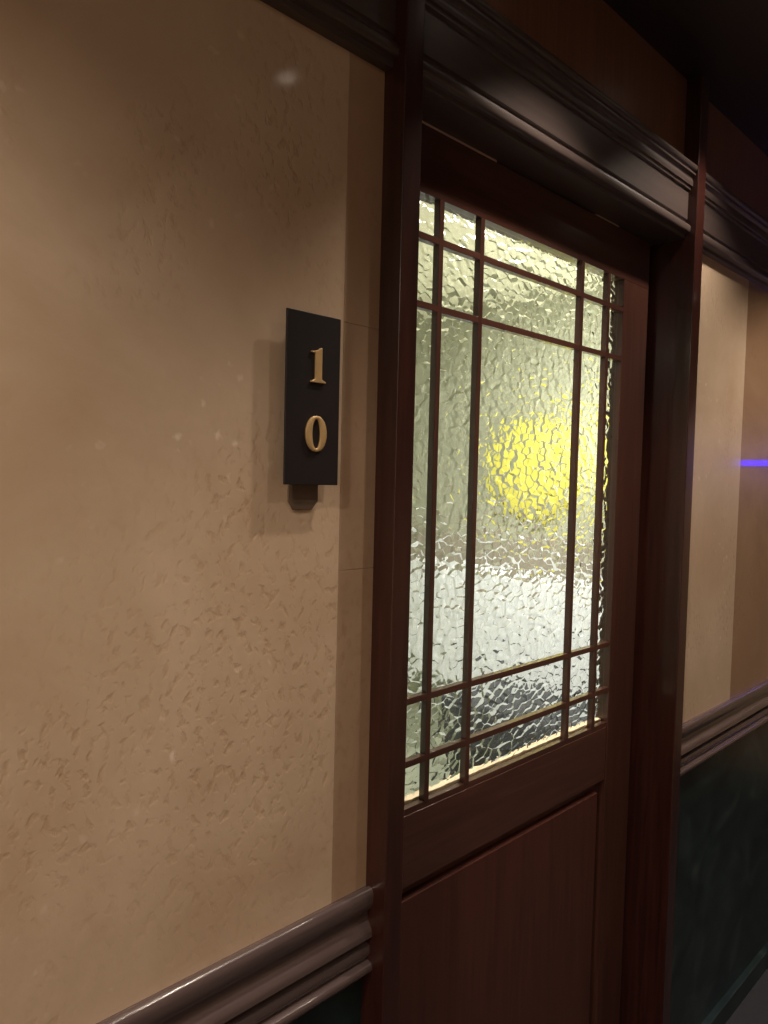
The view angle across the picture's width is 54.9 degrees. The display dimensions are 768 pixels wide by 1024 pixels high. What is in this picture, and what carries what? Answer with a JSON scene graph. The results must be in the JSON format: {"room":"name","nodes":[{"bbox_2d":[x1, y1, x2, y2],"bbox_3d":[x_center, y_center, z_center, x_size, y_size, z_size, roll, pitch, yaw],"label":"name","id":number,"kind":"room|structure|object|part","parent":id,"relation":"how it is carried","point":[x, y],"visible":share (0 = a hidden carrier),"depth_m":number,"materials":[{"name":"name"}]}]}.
{"room":"hallway","nodes":[
{"label":"hallway","id":0,"kind":"room"},
{"bbox_2d":[0,0,767,1023],"bbox_3d":[-0.004,0.259,1.178,6.850,2.455,0.155,-1,4,-45],"label":"wall","id":1,"kind":"structure","parent":0,"point":[185,649],"depth_m":0.85,"materials":[{"name":"beige paint"}]},
{"bbox_2d":[96,886,372,1023],"bbox_3d":[-1.202,0.632,-0.104,3.333,0.135,0.023,-1,4,-45],"label":"trim","id":2,"kind":"structure","parent":1,"relation":"attached to","point":[278,978],"depth_m":0.95,"materials":[{"name":"paint"}]},
{"bbox_2d":[283,308,340,509],"bbox_3d":[-0.095,-0.127,0.944,0.088,0.248,0.020,-1,4,-45],"label":"number sign","id":3,"kind":"object","parent":1,"relation":"attached to","point":[312,344],"visible":1,"depth_m":0.94,"materials":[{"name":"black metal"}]},
{"bbox_2d":[260,0,398,71],"bbox_3d":[-1.162,-0.662,-0.170,3.335,0.162,0.042,-1,4,-45],"label":"trim","id":4,"kind":"structure","parent":1,"relation":"attached to","point":[366,29],"depth_m":0.95,"materials":[{"name":"paint"}]},
{"bbox_2d":[361,0,424,1023],"bbox_3d":[-0.046,0.261,1.112,0.036,2.455,0.190,-1,4,-45],"label":"trim","id":5,"kind":"structure","parent":1,"relation":"attached to","point":[403,86],"depth_m":1.03,"materials":[{"name":"brown wood"}]},
{"bbox_2d":[399,121,649,1023],"bbox_3d":[0.259,0.426,1.450,0.911,2.090,0.033,-1,4,-45],"label":"door","id":6,"kind":"structure","parent":1,"relation":"in","point":[532,303],"depth_m":1.42,"materials":[{"name":"brown wood"}]},
{"bbox_3d":[0.234,0.967,1.460,0.704,0.708,0.022,-1,4,-45],"label":"raised panel","id":7,"kind":"part","parent":6,"relation":"part of","materials":[{"name":"brown wood"}]},
{"bbox_3d":[0.253,0.552,1.452,0.677,0.121,0.029,-1,4,-45],"label":"rail","id":8,"kind":"part","parent":6,"relation":"part of","materials":[{"name":"brown wood"}]},
{"bbox_3d":[0.268,-0.013,1.428,0.689,1.002,0.005,-1,4,-45],"label":"glass pane","id":9,"kind":"part","parent":6,"relation":"part of","materials":[{"name":"white"}]},
{"bbox_3d":[0.283,-0.562,1.404,0.911,0.105,0.029,-1,4,-45],"label":"rail","id":10,"kind":"part","parent":6,"relation":"part of","materials":[{"name":"brown wood"}]},
{"bbox_2d":[422,0,697,245],"bbox_3d":[0.312,-0.698,1.405,0.921,0.162,0.188,-1,4,-45],"label":"lintel","id":11,"kind":"object","parent":1,"relation":"attached to","point":[488,85],"depth_m":1.27,"materials":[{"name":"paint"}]},
{"bbox_2d":[483,0,686,154],"bbox_3d":[0.306,-0.868,1.411,0.951,0.210,0.155,-1,4,-45],"label":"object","id":12,"kind":"structure","parent":1,"relation":"attached to","point":[588,36],"depth_m":1.43,"materials":[{"name":"brown wood"}]},
{"bbox_2d":[619,75,709,1023],"bbox_3d":[0.628,0.247,1.784,0.042,2.455,0.190,-1,4,-45],"label":"trim","id":13,"kind":"structure","parent":1,"relation":"attached to","point":[675,267],"depth_m":1.74,"materials":[{"name":"brown wood"}]},
{"bbox_2d":[680,680,767,776],"bbox_3d":[1.571,0.573,2.664,2.530,0.135,0.023,-1,4,-45],"label":"trim","id":14,"kind":"structure","parent":1,"relation":"attached to","point":[708,733],"depth_m":2.00,"materials":[{"name":"paint"}]},
{"bbox_2d":[701,941,767,1023],"bbox_3d":[1.549,1.426,2.706,2.528,0.060,0.024,-1,4,-45],"label":"baseboard","id":15,"kind":"structure","parent":1,"relation":"attached to","point":[745,982],"depth_m":2.20,"materials":[{"name":"black wood"}]},
{"bbox_2d":[703,173,767,290],"bbox_3d":[1.609,-0.721,2.596,2.532,0.162,0.042,-1,4,-45],"label":"trim","id":16,"kind":"structure","parent":1,"relation":"attached to","point":[735,235],"depth_m":1.86,"materials":[{"name":"paint"}]},
{"bbox_3d":[1.543,-0.824,2.650,2.548,0.350,0.155,-1,4,-45],"label":"panel","id":17,"kind":"part","parent":1,"relation":"part of","materials":[{"name":"brown wood"}]},
{"bbox_2d":[603,0,767,155],"bbox_3d":[0.713,-0.972,0.504,6.950,0.100,2.000,-1,4,-45],"label":"ceiling","id":18,"kind":"structure","parent":0,"point":[725,42],"depth_m":1.53,"materials":[{"name":"black paint"}]},
{"bbox_2d":[725,968,767,1023],"bbox_3d":[-0.956,1.516,1.167,8.450,0.100,5.050,-1,4,-45],"label":"floor","id":19,"kind":"structure","parent":0,"point":[753,1009],"depth_m":2.19,"materials":[{"name":"carpet"}]}
]}

